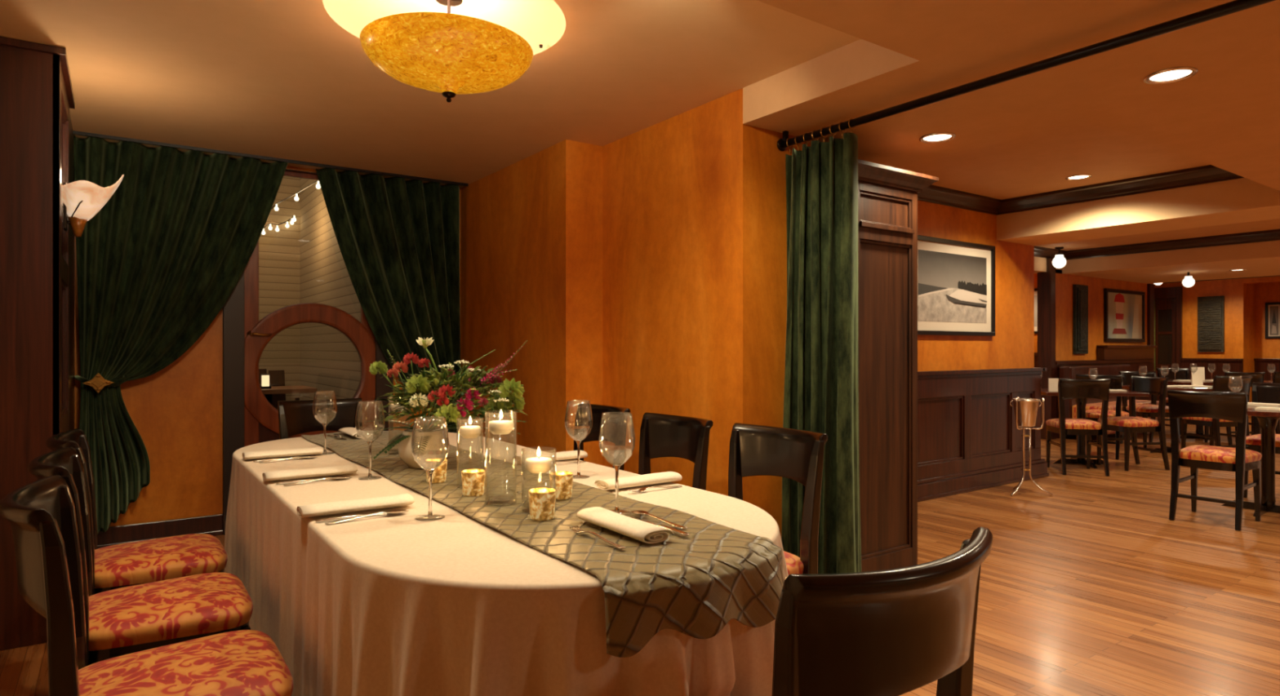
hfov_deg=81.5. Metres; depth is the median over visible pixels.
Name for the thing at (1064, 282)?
wall
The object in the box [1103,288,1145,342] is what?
painting
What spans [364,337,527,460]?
flower bouquet
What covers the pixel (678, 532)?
knife
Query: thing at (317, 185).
string lights
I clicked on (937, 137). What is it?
recessed light
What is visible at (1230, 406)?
dining chair
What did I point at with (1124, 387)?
table
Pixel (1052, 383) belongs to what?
menu card
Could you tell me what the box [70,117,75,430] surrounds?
wall
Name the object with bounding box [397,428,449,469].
flower vase
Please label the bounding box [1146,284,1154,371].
trim
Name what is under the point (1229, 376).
wine glass
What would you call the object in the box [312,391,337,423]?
bowl
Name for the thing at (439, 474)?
votive holder
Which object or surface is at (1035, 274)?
wall
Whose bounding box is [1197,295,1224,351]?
carved panel
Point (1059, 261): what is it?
glass pendant
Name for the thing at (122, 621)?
dining chair
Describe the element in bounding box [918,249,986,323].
print
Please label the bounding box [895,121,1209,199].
ceiling
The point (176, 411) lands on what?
wall
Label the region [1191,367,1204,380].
menu card
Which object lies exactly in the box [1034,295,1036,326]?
print
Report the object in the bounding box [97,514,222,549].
baseboard
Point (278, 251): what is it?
wall
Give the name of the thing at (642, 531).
napkin
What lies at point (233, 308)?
trim
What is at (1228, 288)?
wall
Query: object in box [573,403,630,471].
dining chair
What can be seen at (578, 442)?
wine glass
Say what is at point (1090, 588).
floor
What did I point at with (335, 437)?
spoon
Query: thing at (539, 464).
candle
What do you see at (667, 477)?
napkin
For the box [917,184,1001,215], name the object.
trim
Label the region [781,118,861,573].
curtain
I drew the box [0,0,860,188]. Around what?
ceiling
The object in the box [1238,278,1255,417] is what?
wall
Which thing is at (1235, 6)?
curtain rod
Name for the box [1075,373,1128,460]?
dining chair
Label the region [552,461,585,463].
fork
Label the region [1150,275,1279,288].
wall
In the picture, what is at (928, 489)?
baseboard
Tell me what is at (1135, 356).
trim
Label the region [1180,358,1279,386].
trim
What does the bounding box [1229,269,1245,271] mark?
recessed light
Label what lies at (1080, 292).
carved panel
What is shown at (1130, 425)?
dining chair
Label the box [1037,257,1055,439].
trim
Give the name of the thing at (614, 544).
fork
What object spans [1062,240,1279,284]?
ceiling
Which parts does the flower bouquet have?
flower, stem, flower, stem, stem, stem, flower, stem, flower, stem, flower, stem, white flower, stem, stem, stem, flower, flower, lace flower, flower, flower, lace flower, flower, stem, stem, flower, stem, stem, flower, flower, flower, lace flower, flower, lace flower, stem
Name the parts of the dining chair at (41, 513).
backrest, leg, leg, seat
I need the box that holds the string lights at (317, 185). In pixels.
[261,180,320,235]
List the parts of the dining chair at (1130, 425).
leg, leg, seat, seat frame, leg, backrest, leg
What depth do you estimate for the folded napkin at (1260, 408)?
5.23 m
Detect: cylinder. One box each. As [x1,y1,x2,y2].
[388,397,410,455]
[457,417,483,488]
[484,409,516,504]
[521,446,555,511]
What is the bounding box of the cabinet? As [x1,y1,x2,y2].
[0,35,75,651]
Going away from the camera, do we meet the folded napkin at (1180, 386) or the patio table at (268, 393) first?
the patio table at (268, 393)
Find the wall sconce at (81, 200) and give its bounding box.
[61,174,124,237]
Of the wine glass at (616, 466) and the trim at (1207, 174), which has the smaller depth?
the wine glass at (616, 466)
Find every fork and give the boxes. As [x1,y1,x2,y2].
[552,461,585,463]
[569,526,626,549]
[628,485,682,493]
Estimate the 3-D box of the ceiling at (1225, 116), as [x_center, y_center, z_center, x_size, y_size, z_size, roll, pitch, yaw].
[6.171,-1.280,4.697,18.500,0.440,6.570,0,0,-35]
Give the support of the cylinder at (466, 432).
on the table runner
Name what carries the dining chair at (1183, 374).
on the floor
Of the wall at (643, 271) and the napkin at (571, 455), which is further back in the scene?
the wall at (643, 271)
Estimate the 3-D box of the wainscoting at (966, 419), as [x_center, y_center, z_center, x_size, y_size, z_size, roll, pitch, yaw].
[2.121,0.693,5.948,3.920,1.015,0.300,0,0,-35]
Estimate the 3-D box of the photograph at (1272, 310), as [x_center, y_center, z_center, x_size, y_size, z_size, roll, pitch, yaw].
[10.846,-0.470,12.707,0.030,0.620,0.240,0,0,-35]
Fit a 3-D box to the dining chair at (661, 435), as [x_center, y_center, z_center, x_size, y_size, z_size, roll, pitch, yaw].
[0.007,0.745,3.051,0.512,0.911,0.442,0,0,-35]
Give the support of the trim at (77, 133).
attached to the wall at (176, 411)
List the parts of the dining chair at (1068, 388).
leg, leg, seat, seat frame, backrest, leg, leg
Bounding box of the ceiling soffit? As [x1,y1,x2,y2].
[996,177,1279,245]
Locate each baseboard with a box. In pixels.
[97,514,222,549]
[917,458,1048,502]
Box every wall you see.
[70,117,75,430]
[75,165,460,526]
[258,176,299,400]
[299,177,360,400]
[460,88,811,537]
[917,200,1034,371]
[1034,273,1037,352]
[1055,269,1146,360]
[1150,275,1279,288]
[1182,279,1238,358]
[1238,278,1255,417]
[1255,281,1279,358]
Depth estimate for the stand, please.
6.04 m
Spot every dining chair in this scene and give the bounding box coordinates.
[0,475,293,695]
[27,447,253,666]
[45,428,227,595]
[277,398,362,439]
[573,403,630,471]
[638,412,713,490]
[728,422,827,575]
[772,527,993,695]
[1045,378,1111,476]
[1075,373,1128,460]
[1097,376,1169,471]
[1119,371,1169,448]
[1156,368,1208,435]
[1167,389,1262,531]
[1181,375,1252,448]
[1204,372,1265,445]
[1243,382,1279,497]
[1251,372,1279,435]
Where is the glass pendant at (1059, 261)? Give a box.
[1052,246,1066,268]
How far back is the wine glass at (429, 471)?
1.89 m
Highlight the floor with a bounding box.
[0,417,1279,695]
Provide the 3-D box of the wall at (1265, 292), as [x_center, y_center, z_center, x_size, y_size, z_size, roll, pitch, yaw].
[11.712,-0.100,11.678,0.200,2.600,3.600,0,0,-35]
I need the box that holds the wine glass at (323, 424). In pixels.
[312,391,337,454]
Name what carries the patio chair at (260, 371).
on the floor
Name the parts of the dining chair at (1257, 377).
leg, leg, backrest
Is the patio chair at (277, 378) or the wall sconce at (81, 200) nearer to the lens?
the wall sconce at (81, 200)
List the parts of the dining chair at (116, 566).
backrest, leg, leg, seat frame, seat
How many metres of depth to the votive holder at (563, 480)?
2.08 m
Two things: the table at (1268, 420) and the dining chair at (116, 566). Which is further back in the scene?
the table at (1268, 420)
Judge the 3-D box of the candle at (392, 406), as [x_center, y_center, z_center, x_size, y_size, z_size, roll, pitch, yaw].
[-0.968,0.222,2.988,0.069,0.068,0.069,0,0,-35]
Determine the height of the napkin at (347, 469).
0.028 m
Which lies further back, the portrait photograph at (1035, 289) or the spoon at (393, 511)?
the portrait photograph at (1035, 289)
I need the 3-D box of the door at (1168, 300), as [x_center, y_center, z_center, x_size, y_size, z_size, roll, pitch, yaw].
[9.486,0.050,13.664,0.150,2.300,0.850,0,0,-35]
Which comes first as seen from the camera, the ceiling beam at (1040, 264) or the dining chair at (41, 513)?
the dining chair at (41, 513)
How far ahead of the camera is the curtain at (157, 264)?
4.46 m
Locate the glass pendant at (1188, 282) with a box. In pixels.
[1182,271,1195,287]
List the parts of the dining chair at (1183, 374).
leg, backrest, leg, leg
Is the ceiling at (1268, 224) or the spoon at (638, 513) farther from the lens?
the ceiling at (1268, 224)
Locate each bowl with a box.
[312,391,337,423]
[355,400,385,441]
[410,417,448,470]
[564,400,592,440]
[599,412,635,465]
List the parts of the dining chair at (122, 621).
backrest, leg, leg, seat frame, seat, leg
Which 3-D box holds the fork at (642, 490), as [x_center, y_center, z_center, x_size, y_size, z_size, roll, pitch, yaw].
[0.049,0.427,2.267,0.198,0.012,0.024,0,0,-37]
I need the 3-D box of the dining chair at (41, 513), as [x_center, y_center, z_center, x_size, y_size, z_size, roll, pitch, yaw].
[-1.057,0.745,1.616,0.512,0.911,0.442,0,0,-35]
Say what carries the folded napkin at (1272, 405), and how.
on the table at (1268, 420)
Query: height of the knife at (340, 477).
0.011 m
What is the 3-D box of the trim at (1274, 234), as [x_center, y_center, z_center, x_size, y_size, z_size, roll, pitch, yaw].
[6.586,-1.235,8.622,0.100,0.110,3.290,0,0,-35]
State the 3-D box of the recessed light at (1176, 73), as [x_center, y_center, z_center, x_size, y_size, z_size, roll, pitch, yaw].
[2.056,-1.056,2.880,0.170,0.008,0.170,0,0,-35]
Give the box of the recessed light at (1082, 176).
[1065,173,1091,180]
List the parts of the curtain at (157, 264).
tieback cord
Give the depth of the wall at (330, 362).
7.40 m
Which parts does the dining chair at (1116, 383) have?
seat frame, backrest, seat, leg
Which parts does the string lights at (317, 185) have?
bulb, bulb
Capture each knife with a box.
[253,457,303,462]
[275,476,351,484]
[315,510,408,522]
[630,516,688,537]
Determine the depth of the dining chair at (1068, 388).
7.03 m
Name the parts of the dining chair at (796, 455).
leg, backrest, seat, leg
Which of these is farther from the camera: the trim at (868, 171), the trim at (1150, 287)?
the trim at (1150, 287)
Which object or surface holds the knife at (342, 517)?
on the tablecloth
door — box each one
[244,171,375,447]
[1154,286,1182,400]
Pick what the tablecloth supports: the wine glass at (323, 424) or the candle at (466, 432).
the wine glass at (323, 424)
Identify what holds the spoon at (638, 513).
on the table runner
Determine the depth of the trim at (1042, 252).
9.63 m
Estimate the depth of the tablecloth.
1.53 m
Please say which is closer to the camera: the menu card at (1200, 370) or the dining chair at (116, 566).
the dining chair at (116, 566)
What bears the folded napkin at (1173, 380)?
on the table at (1199, 429)
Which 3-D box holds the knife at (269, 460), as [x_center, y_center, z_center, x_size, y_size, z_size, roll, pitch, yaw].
[-1.374,0.430,2.888,0.230,0.006,0.019,0,0,-34]
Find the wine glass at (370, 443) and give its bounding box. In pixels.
[355,400,385,479]
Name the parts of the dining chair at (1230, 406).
leg, leg, backrest, seat frame, seat, leg, leg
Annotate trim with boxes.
[73,130,468,186]
[222,168,393,535]
[857,159,938,192]
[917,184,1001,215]
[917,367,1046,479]
[995,164,1244,215]
[1034,245,1066,257]
[1034,352,1037,367]
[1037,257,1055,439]
[1055,345,1157,439]
[1063,229,1279,260]
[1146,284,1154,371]
[1163,275,1278,283]
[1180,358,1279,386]
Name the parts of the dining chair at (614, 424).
leg, backrest, leg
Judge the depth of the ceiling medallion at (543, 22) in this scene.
2.90 m
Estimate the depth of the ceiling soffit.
5.72 m
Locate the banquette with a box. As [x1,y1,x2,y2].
[1058,364,1159,434]
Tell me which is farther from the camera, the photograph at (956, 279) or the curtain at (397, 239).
the photograph at (956, 279)
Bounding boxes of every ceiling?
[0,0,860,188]
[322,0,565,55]
[742,0,1279,191]
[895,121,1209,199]
[1035,218,1279,250]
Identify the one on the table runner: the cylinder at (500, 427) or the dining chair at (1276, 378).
the cylinder at (500, 427)
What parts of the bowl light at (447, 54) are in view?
stem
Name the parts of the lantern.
lamp shade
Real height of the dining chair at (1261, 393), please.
0.911 m
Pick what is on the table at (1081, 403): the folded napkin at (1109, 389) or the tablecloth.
the folded napkin at (1109, 389)
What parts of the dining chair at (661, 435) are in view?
leg, backrest, leg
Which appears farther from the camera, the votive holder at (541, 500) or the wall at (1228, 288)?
the wall at (1228, 288)
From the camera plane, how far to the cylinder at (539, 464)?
1.93 m
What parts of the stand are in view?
leg, leg, leg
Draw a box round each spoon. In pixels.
[258,455,315,462]
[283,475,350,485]
[324,509,406,524]
[325,435,342,439]
[630,510,687,529]
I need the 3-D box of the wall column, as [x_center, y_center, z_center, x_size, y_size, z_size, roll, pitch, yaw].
[0.937,0.180,4.243,0.520,2.040,1.142,0,0,-35]
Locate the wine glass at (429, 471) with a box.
[410,417,448,521]
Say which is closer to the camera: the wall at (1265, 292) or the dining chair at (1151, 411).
the dining chair at (1151, 411)
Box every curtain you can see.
[74,135,288,535]
[315,168,461,433]
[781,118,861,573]
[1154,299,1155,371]
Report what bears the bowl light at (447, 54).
hanging from the ceiling medallion at (543, 22)
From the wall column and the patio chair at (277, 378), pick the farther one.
the patio chair at (277, 378)
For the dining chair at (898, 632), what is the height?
0.911 m
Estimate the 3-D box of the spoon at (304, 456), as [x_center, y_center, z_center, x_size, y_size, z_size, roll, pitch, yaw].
[-1.356,0.428,2.864,0.203,0.011,0.037,0,0,-38]
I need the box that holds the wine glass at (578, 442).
[564,400,592,479]
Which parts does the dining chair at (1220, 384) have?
leg, seat, seat frame, leg, leg, backrest, leg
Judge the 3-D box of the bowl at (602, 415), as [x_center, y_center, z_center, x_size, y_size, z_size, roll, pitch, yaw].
[-0.059,0.235,1.916,0.094,0.133,0.094,0,0,-35]
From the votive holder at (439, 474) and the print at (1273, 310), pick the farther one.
the print at (1273, 310)
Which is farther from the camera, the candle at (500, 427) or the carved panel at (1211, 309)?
the carved panel at (1211, 309)
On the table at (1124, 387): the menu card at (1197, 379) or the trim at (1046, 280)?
the menu card at (1197, 379)
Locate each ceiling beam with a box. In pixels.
[1034,256,1062,274]
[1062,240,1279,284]
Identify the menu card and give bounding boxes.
[1048,378,1058,391]
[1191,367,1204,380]
[1191,373,1203,385]
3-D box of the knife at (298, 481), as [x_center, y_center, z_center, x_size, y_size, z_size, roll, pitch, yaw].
[-1.060,0.430,2.424,0.230,0.006,0.019,0,0,-34]
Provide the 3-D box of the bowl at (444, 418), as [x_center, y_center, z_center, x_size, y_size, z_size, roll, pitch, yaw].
[-0.536,0.244,1.898,0.094,0.133,0.094,0,0,-35]
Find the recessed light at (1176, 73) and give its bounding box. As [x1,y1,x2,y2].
[1143,66,1197,84]
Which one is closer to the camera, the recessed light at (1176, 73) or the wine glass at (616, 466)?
the wine glass at (616, 466)
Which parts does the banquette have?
backrest, seat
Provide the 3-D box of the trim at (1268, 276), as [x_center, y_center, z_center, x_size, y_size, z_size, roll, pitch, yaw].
[10.635,-1.235,11.904,0.100,0.110,3.990,0,0,-35]
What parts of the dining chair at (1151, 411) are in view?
leg, backrest, leg, seat, seat frame, leg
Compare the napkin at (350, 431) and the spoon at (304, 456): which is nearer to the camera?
the spoon at (304, 456)
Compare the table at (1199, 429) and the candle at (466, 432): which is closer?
the candle at (466, 432)
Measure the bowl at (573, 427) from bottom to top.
0.133 m
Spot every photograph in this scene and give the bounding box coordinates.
[917,235,995,336]
[1034,288,1037,333]
[1265,302,1279,338]
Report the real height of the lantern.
0.128 m
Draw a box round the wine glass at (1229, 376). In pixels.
[1228,376,1243,392]
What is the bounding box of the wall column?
[857,180,917,572]
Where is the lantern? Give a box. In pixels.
[260,373,271,389]
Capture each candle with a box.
[390,403,407,412]
[459,417,480,438]
[488,409,514,435]
[524,447,552,473]
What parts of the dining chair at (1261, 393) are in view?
leg, leg, seat frame, seat, backrest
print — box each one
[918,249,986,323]
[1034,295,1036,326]
[1269,306,1278,335]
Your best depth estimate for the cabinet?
2.99 m
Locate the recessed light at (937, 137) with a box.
[919,132,955,142]
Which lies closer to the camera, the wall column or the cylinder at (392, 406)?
the cylinder at (392, 406)
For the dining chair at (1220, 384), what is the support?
on the floor
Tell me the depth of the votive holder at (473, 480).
2.12 m
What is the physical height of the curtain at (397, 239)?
2.376 m
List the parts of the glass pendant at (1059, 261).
globe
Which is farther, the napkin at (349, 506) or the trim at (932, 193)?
the trim at (932, 193)
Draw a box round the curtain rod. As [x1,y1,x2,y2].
[777,0,1275,151]
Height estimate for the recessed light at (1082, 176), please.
0.008 m
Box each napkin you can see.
[242,447,323,460]
[262,464,357,481]
[296,493,414,518]
[337,427,370,438]
[512,450,587,464]
[576,506,673,544]
[594,471,682,490]
[1109,389,1126,391]
[1168,385,1212,387]
[1173,380,1191,382]
[1247,402,1279,407]
[1254,406,1279,411]
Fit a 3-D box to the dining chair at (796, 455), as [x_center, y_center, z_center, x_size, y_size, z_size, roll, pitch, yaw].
[0.349,0.745,2.583,0.512,0.911,0.442,0,0,-35]
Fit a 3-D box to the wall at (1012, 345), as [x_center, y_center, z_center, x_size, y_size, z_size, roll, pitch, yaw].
[1.967,-0.100,5.863,4.110,2.600,0.180,0,0,-35]
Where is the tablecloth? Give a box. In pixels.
[224,432,788,695]
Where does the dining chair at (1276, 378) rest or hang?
on the floor
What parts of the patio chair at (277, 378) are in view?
backrest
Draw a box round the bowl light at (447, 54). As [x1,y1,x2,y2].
[360,0,533,102]
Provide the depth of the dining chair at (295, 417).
4.20 m
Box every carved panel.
[1072,284,1088,354]
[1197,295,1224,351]
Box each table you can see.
[261,385,317,404]
[1040,388,1149,468]
[1122,385,1212,453]
[1167,380,1213,439]
[1222,405,1279,516]
[1263,380,1272,383]
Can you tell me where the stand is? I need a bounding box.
[1009,396,1053,496]
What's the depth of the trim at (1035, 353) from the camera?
11.41 m
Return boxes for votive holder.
[425,457,447,483]
[461,469,484,497]
[528,488,555,520]
[549,471,573,499]
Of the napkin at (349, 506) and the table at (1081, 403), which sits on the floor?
the table at (1081, 403)
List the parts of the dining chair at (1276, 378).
leg, leg, backrest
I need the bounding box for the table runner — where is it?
[301,430,783,657]
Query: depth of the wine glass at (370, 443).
2.47 m
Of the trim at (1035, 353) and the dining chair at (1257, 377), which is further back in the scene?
the trim at (1035, 353)
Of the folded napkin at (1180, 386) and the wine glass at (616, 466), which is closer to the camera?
the wine glass at (616, 466)
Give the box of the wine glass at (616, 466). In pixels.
[599,412,635,515]
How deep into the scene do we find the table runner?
1.58 m
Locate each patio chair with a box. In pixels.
[258,368,266,395]
[268,370,299,409]
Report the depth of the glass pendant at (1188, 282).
9.76 m
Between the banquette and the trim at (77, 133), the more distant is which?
the banquette
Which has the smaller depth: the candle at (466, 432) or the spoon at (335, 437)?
the candle at (466, 432)
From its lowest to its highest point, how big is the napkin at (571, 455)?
0.028 m
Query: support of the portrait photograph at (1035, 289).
attached to the wall at (1035, 274)
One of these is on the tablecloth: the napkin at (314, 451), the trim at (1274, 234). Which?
the napkin at (314, 451)
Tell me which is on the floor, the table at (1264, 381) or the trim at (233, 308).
the table at (1264, 381)
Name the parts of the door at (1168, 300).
pane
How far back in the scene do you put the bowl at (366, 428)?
2.47 m

